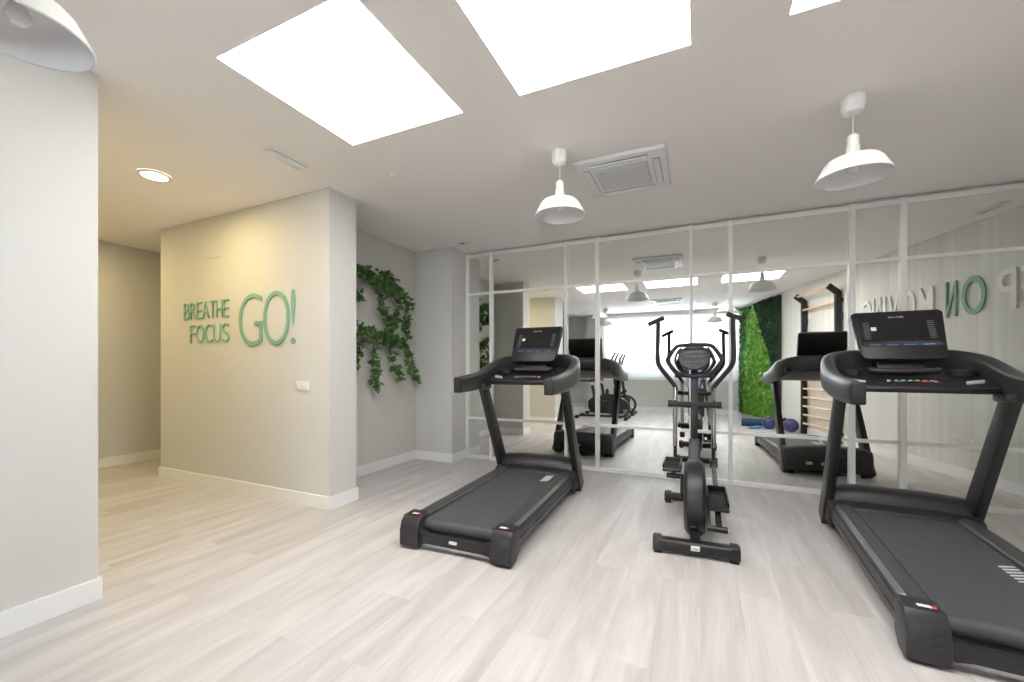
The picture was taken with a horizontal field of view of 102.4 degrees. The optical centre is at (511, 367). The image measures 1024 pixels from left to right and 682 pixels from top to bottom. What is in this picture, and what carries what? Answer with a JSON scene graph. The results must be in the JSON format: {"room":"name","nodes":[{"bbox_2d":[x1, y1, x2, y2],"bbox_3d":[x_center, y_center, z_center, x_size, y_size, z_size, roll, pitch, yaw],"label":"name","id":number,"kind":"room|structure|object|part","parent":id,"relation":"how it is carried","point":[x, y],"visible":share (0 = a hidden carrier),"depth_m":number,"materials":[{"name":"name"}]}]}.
{"room":"gym","nodes":[
{"label":"gym","id":0,"kind":"room"},
{"bbox_2d":[0,52,97,611],"bbox_3d":[-2.436,-0.155,1.962,0.400,2.710,0.550,0,0,25],"label":"wall","id":1,"kind":"structure","parent":0,"point":[49,117],"depth_m":1.97,"materials":[{"name":"paint"}]},
{"bbox_2d":[0,577,102,637],"bbox_3d":[-2.248,1.145,1.876,0.013,0.110,0.576,0,0,25],"label":"baseboard","id":2,"kind":"structure","parent":1,"relation":"attached to","point":[23,616],"depth_m":1.96,"materials":[{"name":"white wood"}]},
{"bbox_2d":[98,240,160,458],"bbox_3d":[-4.808,-0.155,5.269,0.120,2.710,4.500,0,0,25],"label":"wall","id":3,"kind":"structure","parent":0,"point":[129,278],"depth_m":5.15,"materials":[{"name":"paint"}]},
{"bbox_2d":[98,449,160,467],"bbox_3d":[-4.755,1.145,5.224,0.013,0.110,3.437,0,0,25],"label":"baseboard","id":4,"kind":"structure","parent":3,"relation":"attached to","point":[142,456],"depth_m":5.14,"materials":[{"name":"white wood"}]},
{"bbox_2d":[161,187,355,496],"bbox_3d":[-2.629,-0.155,4.122,2.544,2.710,0.300,0,0,25],"label":"wall","id":5,"kind":"structure","parent":0,"point":[233,409],"depth_m":3.79,"materials":[{"name":"paint"}]},
{"bbox_2d":[184,304,189,319],"bbox_3d":[-3.392,-0.578,4.297,0.095,0.171,0.013,0,0,25],"label":"letter","id":6,"kind":"object","parent":5,"relation":"attached to","point":[188,307],"depth_m":4.29,"materials":[{"name":"green plastic"}]},
{"bbox_2d":[190,303,195,318],"bbox_3d":[-3.289,-0.578,4.251,0.095,0.171,0.013,0,0,25],"label":"letter","id":7,"kind":"object","parent":5,"relation":"attached to","point":[191,310],"depth_m":4.25,"materials":[{"name":"green plastic"}]},
{"bbox_2d":[190,325,195,342],"bbox_3d":[-3.294,-0.339,4.253,0.094,0.182,0.013,0,0,25],"label":"letter","id":8,"kind":"object","parent":5,"relation":"attached to","point":[191,326],"depth_m":4.26,"materials":[{"name":"green plastic"}]},
{"bbox_2d":[196,302,201,318],"bbox_3d":[-3.193,-0.578,4.207,0.080,0.171,0.013,0,0,25],"label":"letter","id":9,"kind":"object","parent":5,"relation":"attached to","point":[197,303],"depth_m":4.22,"materials":[{"name":"green plastic"}]},
{"bbox_2d":[196,325,204,342],"bbox_3d":[-3.176,-0.339,4.199,0.126,0.182,0.013,0,0,25],"label":"letter","id":10,"kind":"object","parent":5,"relation":"attached to","point":[199,326],"depth_m":4.20,"materials":[{"name":"green plastic"}]},
{"bbox_2d":[202,301,209,318],"bbox_3d":[-3.093,-0.578,4.161,0.104,0.171,0.013,0,0,25],"label":"letter","id":11,"kind":"object","parent":5,"relation":"attached to","point":[205,304],"depth_m":4.16,"materials":[{"name":"green plastic"}]},
{"bbox_2d":[205,324,212,341],"bbox_3d":[-3.046,-0.339,4.140,0.120,0.182,0.013,0,0,25],"label":"letter","id":12,"kind":"object","parent":5,"relation":"attached to","point":[208,325],"depth_m":4.15,"materials":[{"name":"green plastic"}]},
{"bbox_2d":[209,300,215,317],"bbox_3d":[-2.988,-0.578,4.113,0.090,0.171,0.013,0,0,25],"label":"letter","id":13,"kind":"object","parent":5,"relation":"attached to","point":[213,301],"depth_m":4.11,"materials":[{"name":"green plastic"}]},
{"bbox_2d":[213,323,221,341],"bbox_3d":[-2.922,-0.339,4.083,0.114,0.182,0.013,0,0,25],"label":"letter","id":14,"kind":"object","parent":5,"relation":"attached to","point":[220,324],"depth_m":4.07,"materials":[{"name":"green plastic"}]},
{"bbox_2d":[216,300,222,317],"bbox_3d":[-2.888,-0.578,4.068,0.095,0.171,0.013,0,0,25],"label":"letter","id":15,"kind":"object","parent":5,"relation":"attached to","point":[217,308],"depth_m":4.07,"materials":[{"name":"green plastic"}]},
{"bbox_2d":[222,323,229,341],"bbox_3d":[-2.800,-0.339,4.027,0.114,0.182,0.013,0,0,25],"label":"letter","id":16,"kind":"object","parent":5,"relation":"attached to","point":[224,324],"depth_m":4.02,"materials":[{"name":"green plastic"}]},
{"bbox_2d":[223,299,229,316],"bbox_3d":[-2.792,-0.578,4.024,0.080,0.171,0.013,0,0,25],"label":"letter","id":17,"kind":"object","parent":5,"relation":"attached to","point":[224,300],"depth_m":4.03,"materials":[{"name":"green plastic"}]},
{"bbox_2d":[159,467,327,509],"bbox_3d":[-2.700,1.145,3.982,2.557,0.110,0.013,0,0,25],"label":"baseboard","id":18,"kind":"structure","parent":5,"relation":"attached to","point":[285,495],"depth_m":3.87,"materials":[{"name":"white wood"}]},
{"bbox_2d":[239,293,262,345],"bbox_3d":[-2.458,-0.445,3.872,0.332,0.486,0.013,0,0,25],"label":"letter","id":19,"kind":"object","parent":5,"relation":"attached to","point":[260,323],"depth_m":3.87,"materials":[{"name":"green plastic"}]},
{"bbox_2d":[263,291,289,344],"bbox_3d":[-2.131,-0.445,3.723,0.343,0.486,0.013,0,0,25],"label":"letter","id":20,"kind":"object","parent":5,"relation":"attached to","point":[274,293],"depth_m":3.71,"materials":[{"name":"green plastic"}]},
{"bbox_2d":[290,289,295,343],"bbox_3d":[-1.929,-0.445,3.631,0.051,0.486,0.013,0,0,25],"label":"exclamation mark","id":21,"kind":"object","parent":5,"relation":"attached to","point":[293,298],"depth_m":3.62,"materials":[{"name":"green plastic"}]},
{"bbox_2d":[296,381,308,390],"bbox_3d":[-1.822,0.164,3.581,0.155,0.085,0.016,0,0,25],"label":"light switch","id":22,"kind":"object","parent":5,"relation":"attached to","point":[300,385],"visible":1,"depth_m":3.58,"materials":[{"name":"white plastic"}]},
{"bbox_2d":[328,487,358,510],"bbox_3d":[-1.466,1.145,3.591,0.013,0.110,0.326,0,0,25],"label":"baseboard","id":23,"kind":"structure","parent":5,"relation":"attached to","point":[343,498],"depth_m":3.58,"materials":[{"name":"white"}]},
{"bbox_2d":[356,228,414,466],"bbox_3d":[-1.655,-0.155,4.711,0.120,2.710,1.580,0,0,25],"label":"wall","id":24,"kind":"structure","parent":0,"point":[385,420],"depth_m":4.88,"materials":[{"name":"paint"}]},
{"bbox_2d":[356,450,414,477],"bbox_3d":[-1.592,1.145,4.689,0.013,0.110,1.567,0,0,25],"label":"baseboard","id":25,"kind":"structure","parent":24,"relation":"attached to","point":[369,468],"depth_m":4.86,"materials":[{"name":"white wood"}]},
{"bbox_2d":[356,264,415,340],"bbox_3d":[-1.485,-0.723,4.670,0.210,0.806,1.099,0,0,25],"label":"ivy plant","id":26,"kind":"object","parent":24,"relation":"attached to","point":[381,281],"visible":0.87,"depth_m":4.72,"materials":[{"name":"green plant"}]},
{"bbox_2d":[356,317,421,393],"bbox_3d":[-1.424,-0.143,4.753,0.210,0.882,1.231,0,0,27],"label":"ivy plant","id":27,"kind":"object","parent":24,"relation":"attached to","point":[388,339],"visible":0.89,"depth_m":4.66,"materials":[{"name":"green plant"}]},
{"bbox_2d":[415,247,466,453],"bbox_3d":[-0.965,-0.155,5.537,0.690,2.710,0.496,0,0,25],"label":"wall","id":28,"kind":"structure","parent":0,"point":[440,274],"depth_m":5.29,"materials":[{"name":"paint"}]},
{"bbox_2d":[415,450,450,462],"bbox_3d":[-1.010,1.145,5.278,0.557,0.110,0.013,0,0,25],"label":"baseboard","id":29,"kind":"structure","parent":28,"relation":"attached to","point":[423,455],"depth_m":5.27,"materials":[{"name":"white"}]},
{"bbox_2d":[451,449,465,462],"bbox_3d":[-0.685,1.145,5.303,0.013,0.110,0.329,0,0,25],"label":"baseboard","id":30,"kind":"structure","parent":28,"relation":"attached to","point":[457,456],"depth_m":5.29,"materials":[{"name":"white wood"}]},
{"bbox_2d":[0,458,1023,681],"bbox_3d":[-0.990,1.250,2.649,10.600,0.100,10.000,0,0,25],"label":"floor","id":31,"kind":"structure","parent":0,"point":[201,583],"depth_m":2.14,"materials":[{"name":"beige wood"}]},
{"bbox_2d":[400,326,583,567],"bbox_3d":[-0.023,0.406,3.430,0.923,1.611,1.838,0,0,23],"label":"treadmill","id":32,"kind":"object","parent":31,"relation":"on","point":[490,516],"visible":1,"depth_m":3.44,"materials":[{"name":"grey"}]},
{"bbox_3d":[-0.047,1.130,3.373,0.500,0.050,1.400,0,0,23],"label":"deck frame","id":33,"kind":"part","parent":32,"relation":"part of","materials":[{"name":"black paint"}]},
{"bbox_3d":[-0.346,1.058,3.511,0.127,0.144,1.520,0,0,23],"label":"rail","id":34,"kind":"part","parent":32,"relation":"part of","materials":[{"name":"grey plastic"}]},
{"bbox_2d":[487,367,565,384],"bbox_3d":[0.207,0.083,3.971,0.770,0.165,0.480,0,0,23],"label":"console shelf","id":35,"kind":"object","parent":32,"relation":"attached to","point":[495,375],"depth_m":3.90,"materials":[{"name":"black plastic"}]},
{"bbox_3d":[0.259,1.058,3.254,0.127,0.144,1.520,0,0,23],"label":"rail","id":36,"kind":"part","parent":32,"relation":"part of","materials":[{"name":"grey plastic"}]},
{"bbox_2d":[495,453,581,491],"bbox_3d":[0.261,1.013,4.100,0.810,0.276,0.340,0,0,23],"label":"hood","id":37,"kind":"object","parent":32,"relation":"attached to","point":[534,463],"depth_m":4.00,"materials":[{"name":"grey plastic"}]},
{"bbox_2d":[647,312,745,564],"bbox_3d":[1.383,0.365,3.123,0.791,1.668,1.230,0,0,24],"label":"elliptical trainer","id":38,"kind":"object","parent":31,"relation":"on","point":[697,498],"visible":1,"depth_m":3.38,"materials":[{"name":"black paint"}]},
{"bbox_3d":[1.398,-0.099,3.731,0.195,0.624,0.063,0,0,39],"label":"moving arm","id":39,"kind":"part","parent":38,"relation":"part of","materials":[{"name":"grey plastic"}]},
{"bbox_3d":[1.249,0.871,3.028,0.022,0.122,0.184,0,0,24],"label":"crank arm","id":40,"kind":"part","parent":38,"relation":"part of","materials":[{"name":"black paint"}]},
{"bbox_3d":[1.563,-0.057,3.536,0.458,0.306,0.086,0,0,24],"label":"fixed handle","id":41,"kind":"part","parent":38,"relation":"part of","materials":[{"name":"grey plastic"}]},
{"bbox_3d":[1.331,0.986,2.791,0.022,0.166,0.218,0,0,24],"label":"crank arm","id":42,"kind":"part","parent":38,"relation":"part of","materials":[{"name":"black paint"}]},
{"bbox_3d":[1.807,-0.099,3.520,0.194,0.623,0.054,0,0,33],"label":"moving arm","id":43,"kind":"part","parent":38,"relation":"part of","materials":[{"name":"grey plastic"}]},
{"bbox_2d":[466,183,1023,515],"bbox_3d":[2.005,-0.145,4.289,5.746,2.690,0.034,0,0,25],"label":"mirror","id":44,"kind":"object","parent":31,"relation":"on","point":[797,280],"depth_m":4.07,"materials":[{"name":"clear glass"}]},
{"bbox_3d":[-0.427,-1.209,5.413,0.349,0.498,0.006,0,0,25],"label":"mirror pane","id":45,"kind":"part","parent":44,"relation":"part of","materials":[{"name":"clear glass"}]},
{"bbox_3d":[-0.427,-0.143,5.413,0.349,1.626,0.006,0,0,25],"label":"mirror pane","id":46,"kind":"part","parent":44,"relation":"part of","materials":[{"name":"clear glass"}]},
{"bbox_3d":[-0.427,0.925,5.413,0.349,0.502,0.006,0,0,25],"label":"mirror pane","id":47,"kind":"part","parent":44,"relation":"part of","materials":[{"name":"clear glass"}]},
{"bbox_3d":[0.191,-1.209,5.131,1.002,0.498,0.006,0,0,25],"label":"mirror pane","id":48,"kind":"part","parent":44,"relation":"part of","materials":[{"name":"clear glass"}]},
{"bbox_3d":[0.191,-0.143,5.131,1.002,1.626,0.006,0,0,25],"label":"mirror pane","id":49,"kind":"part","parent":44,"relation":"part of","materials":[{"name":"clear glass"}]},
{"bbox_3d":[0.191,0.925,5.131,1.002,0.502,0.006,0,0,25],"label":"mirror pane","id":50,"kind":"part","parent":44,"relation":"part of","materials":[{"name":"clear glass"}]},
{"bbox_3d":[0.820,-1.209,4.844,0.372,0.498,0.006,0,0,25],"label":"mirror pane","id":51,"kind":"part","parent":44,"relation":"part of","materials":[{"name":"clear glass"}]},
{"bbox_3d":[0.820,-0.143,4.844,0.372,1.626,0.006,0,0,25],"label":"mirror pane","id":52,"kind":"part","parent":44,"relation":"part of","materials":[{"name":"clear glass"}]},
{"bbox_3d":[0.820,0.925,4.844,0.372,0.502,0.006,0,0,25],"label":"mirror pane","id":53,"kind":"part","parent":44,"relation":"part of","materials":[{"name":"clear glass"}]},
{"bbox_3d":[1.443,-1.209,4.560,0.989,0.498,0.006,0,0,25],"label":"mirror pane","id":54,"kind":"part","parent":44,"relation":"part of","materials":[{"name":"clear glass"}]},
{"bbox_3d":[1.443,-0.143,4.560,0.989,1.626,0.006,0,0,25],"label":"mirror pane","id":55,"kind":"part","parent":44,"relation":"part of","materials":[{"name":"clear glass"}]},
{"bbox_3d":[1.443,0.925,4.560,0.989,0.502,0.006,0,0,25],"label":"mirror pane","id":56,"kind":"part","parent":44,"relation":"part of","materials":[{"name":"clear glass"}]},
{"bbox_3d":[2.062,-1.209,4.278,0.364,0.498,0.006,0,0,25],"label":"mirror pane","id":57,"kind":"part","parent":44,"relation":"part of","materials":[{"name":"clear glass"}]},
{"bbox_3d":[2.062,-0.143,4.278,0.364,1.626,0.006,0,0,25],"label":"mirror pane","id":58,"kind":"part","parent":44,"relation":"part of","materials":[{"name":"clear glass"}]},
{"bbox_3d":[2.062,0.925,4.278,0.364,0.502,0.006,0,0,25],"label":"mirror pane","id":59,"kind":"part","parent":44,"relation":"part of","materials":[{"name":"clear glass"}]},
{"bbox_3d":[2.677,-1.209,3.998,0.980,0.498,0.006,0,0,25],"label":"mirror pane","id":60,"kind":"part","parent":44,"relation":"part of","materials":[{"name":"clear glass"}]},
{"bbox_3d":[2.677,-0.143,3.998,0.980,1.626,0.006,0,0,25],"label":"mirror pane","id":61,"kind":"part","parent":44,"relation":"part of","materials":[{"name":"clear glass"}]},
{"bbox_3d":[2.677,0.925,3.998,0.980,0.502,0.006,0,0,25],"label":"mirror pane","id":62,"kind":"part","parent":44,"relation":"part of","materials":[{"name":"clear glass"}]},
{"bbox_3d":[3.289,-1.209,3.719,0.357,0.498,0.006,0,0,25],"label":"mirror pane","id":63,"kind":"part","parent":44,"relation":"part of","materials":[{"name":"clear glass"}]},
{"bbox_3d":[3.289,-0.143,3.719,0.357,1.626,0.006,0,0,25],"label":"mirror pane","id":64,"kind":"part","parent":44,"relation":"part of","materials":[{"name":"clear glass"}]},
{"bbox_3d":[3.289,0.925,3.719,0.357,0.502,0.006,0,0,25],"label":"mirror pane","id":65,"kind":"part","parent":44,"relation":"part of","materials":[{"name":"clear glass"}]},
{"bbox_3d":[3.903,-1.209,3.439,0.985,0.498,0.006,0,0,25],"label":"mirror pane","id":66,"kind":"part","parent":44,"relation":"part of","materials":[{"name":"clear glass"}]},
{"bbox_3d":[3.903,-0.143,3.439,0.985,1.626,0.006,0,0,25],"label":"mirror pane","id":67,"kind":"part","parent":44,"relation":"part of","materials":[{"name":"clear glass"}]},
{"bbox_3d":[3.903,0.925,3.439,0.985,0.502,0.006,0,0,25],"label":"mirror pane","id":68,"kind":"part","parent":44,"relation":"part of","materials":[{"name":"clear glass"}]},
{"bbox_2d":[818,309,1023,675],"bbox_3d":[2.387,0.406,2.291,0.923,1.611,1.838,0,0,28],"label":"treadmill","id":69,"kind":"object","parent":31,"relation":"on","point":[952,588],"visible":1,"depth_m":2.46,"materials":[{"name":"grey"}]},
{"bbox_3d":[2.073,1.058,2.400,0.127,0.144,1.520,0,0,28],"label":"rail","id":70,"kind":"part","parent":69,"relation":"part of","materials":[{"name":"grey plastic"}]},
{"bbox_2d":[825,483,987,528],"bbox_3d":[2.731,1.013,2.933,0.810,0.276,0.340,0,0,28],"label":"hood","id":71,"kind":"object","parent":69,"relation":"attached to","point":[865,499],"depth_m":2.85,"materials":[{"name":"grey plastic"}]},
{"bbox_2d":[846,367,1003,394],"bbox_3d":[2.665,0.083,2.810,0.770,0.165,0.480,0,0,28],"label":"console shelf","id":72,"kind":"object","parent":69,"relation":"attached to","point":[944,380],"depth_m":2.65,"materials":[{"name":"black plastic"}]},
{"bbox_2d":[926,320,937,337],"bbox_3d":[2.853,-0.259,2.798,0.034,0.123,0.072,0,0,28],"label":"print","id":73,"kind":"object","parent":69,"relation":"attached to","point":[931,325],"depth_m":2.80,"materials":[{"name":"grey"}]},
{"bbox_3d":[2.358,1.130,2.236,0.500,0.050,1.400,0,0,28],"label":"deck frame","id":74,"kind":"part","parent":69,"relation":"part of","materials":[{"name":"black paint"}]},
{"bbox_3d":[2.653,1.058,2.091,0.127,0.144,1.520,0,0,28],"label":"rail","id":75,"kind":"part","parent":69,"relation":"part of","materials":[{"name":"grey plastic"}]},
{"bbox_2d":[54,0,1023,253],"bbox_3d":[-0.899,-1.570,2.608,10.600,0.120,10.000,0,0,25],"label":"ceiling","id":76,"kind":"structure","parent":0,"point":[747,116],"depth_m":2.51,"materials":[{"name":"paint"}]},
{"bbox_2d":[0,0,96,71],"bbox_3d":[-1.569,-1.285,1.308,0.353,0.450,0.353,0,0,25],"label":"pendant lamp","id":77,"kind":"object","parent":76,"relation":"hanging from","point":[41,33],"visible":1,"depth_m":1.41,"materials":[{"name":"white metal"}]},
{"bbox_3d":[-1.569,-1.131,1.308,0.060,0.085,0.060,0,0,25],"label":"bulb","id":78,"kind":"part","parent":77,"relation":"part of","materials":[{"name":"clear glass"}]},
{"bbox_2d":[136,169,172,182],"bbox_3d":[-2.810,-1.504,3.238,0.220,0.011,0.220,0,0,25],"label":"recessed light","id":79,"kind":"object","parent":76,"relation":"in","point":[153,175],"visible":1,"depth_m":3.23,"materials":[{"name":"white plastic"}]},
{"bbox_2d":[140,171,168,180],"bbox_3d":[-2.810,-1.504,3.238,0.176,0.007,0.176,0,0,25],"label":"diffuser","id":80,"kind":"object","parent":79,"relation":"attached to","point":[151,175],"depth_m":3.22,"materials":[{"name":"white plastic"}]},
{"bbox_2d":[263,149,307,170],"bbox_3d":[-1.640,-1.498,2.995,0.085,0.024,0.300,0,0,25],"label":"recessed light","id":81,"kind":"object","parent":76,"relation":"in","point":[272,153],"visible":1,"depth_m":2.96,"materials":[{"name":"white plastic"}]},
{"bbox_2d":[215,0,463,145],"bbox_3d":[-0.867,-1.521,2.226,0.880,0.024,0.882,0,0,25],"label":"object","id":82,"kind":"structure","parent":76,"relation":"attached to","point":[333,62],"depth_m":2.12,"materials":[{"name":"white"}]},
{"bbox_2d":[535,148,584,224],"bbox_3d":[0.336,-1.285,2.891,0.353,0.450,0.353,0,0,25],"label":"pendant lamp","id":83,"kind":"object","parent":76,"relation":"hanging from","point":[560,208],"visible":1,"depth_m":2.87,"materials":[{"name":"white metal"}]},
{"bbox_3d":[0.336,-1.182,2.891,0.353,0.244,0.353,0,0,25],"label":"lamp shade","id":84,"kind":"part","parent":83,"relation":"part of","materials":[{"name":"white paint"}]},
{"bbox_3d":[0.336,-1.131,2.891,0.060,0.085,0.060,0,0,25],"label":"bulb","id":85,"kind":"part","parent":83,"relation":"part of","materials":[{"name":"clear glass"}]},
{"bbox_2d":[455,0,691,95],"bbox_3d":[0.259,-1.521,1.713,0.884,0.024,0.882,0,0,25],"label":"window","id":86,"kind":"structure","parent":76,"relation":"attached to","point":[537,45],"depth_m":1.87,"materials":[{"name":"white glass"}]},
{"bbox_2d":[573,143,670,198],"bbox_3d":[0.870,-1.484,3.192,0.640,0.049,0.660,0,0,25],"label":"air conditioner","id":87,"kind":"object","parent":76,"relation":"attached to","point":[643,168],"visible":1,"depth_m":3.09,"materials":[{"name":"white plastic"}]},
{"bbox_2d":[595,161,651,190],"bbox_3d":[0.870,-1.472,3.192,0.380,0.012,0.360,0,0,25],"label":"grille","id":88,"kind":"object","parent":87,"relation":"attached to","point":[637,173],"depth_m":3.15,"materials":[{"name":"white plastic"}]},
{"bbox_2d":[788,0,841,16],"bbox_3d":[1.405,-1.521,1.190,0.880,0.024,0.882,0,0,25],"label":"window","id":89,"kind":"structure","parent":76,"relation":"attached to","point":[797,6],"depth_m":1.72,"materials":[{"name":"white glass"}]},
{"bbox_2d":[814,91,895,190],"bbox_3d":[1.913,-1.285,2.312,0.353,0.450,0.353,0,0,25],"label":"pendant lamp","id":90,"kind":"object","parent":76,"relation":"hanging from","point":[856,168],"visible":1,"depth_m":2.29,"materials":[{"name":"white metal"}]},
{"bbox_3d":[1.913,-1.357,2.312,0.005,0.125,0.005,0,0,2],"label":"cord","id":91,"kind":"part","parent":90,"relation":"part of","materials":[{"name":"white paint"}]},
{"bbox_3d":[1.913,-1.131,2.312,0.060,0.085,0.060,0,0,25],"label":"bulb","id":92,"kind":"part","parent":90,"relation":"part of","materials":[{"name":"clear glass"}]},
{"bbox_3d":[1.913,-1.182,2.312,0.353,0.244,0.353,0,0,25],"label":"lamp shade","id":93,"kind":"part","parent":90,"relation":"part of","materials":[{"name":"white paint"}]},
{"bbox_3d":[2.192,-0.155,4.327,6.100,2.710,0.120,0,0,25],"label":"wall","id":94,"kind":"structure","parent":0,"visible":0},
{"bbox_2d":[467,181,1023,254],"bbox_3d":[2.018,-0.155,4.318,5.740,2.708,0.018,0,0,25],"label":"trim","id":95,"kind":"structure","parent":94,"relation":"attached to","point":[1019,181],"depth_m":4.04,"materials":[{"name":"paint"}]}
]}

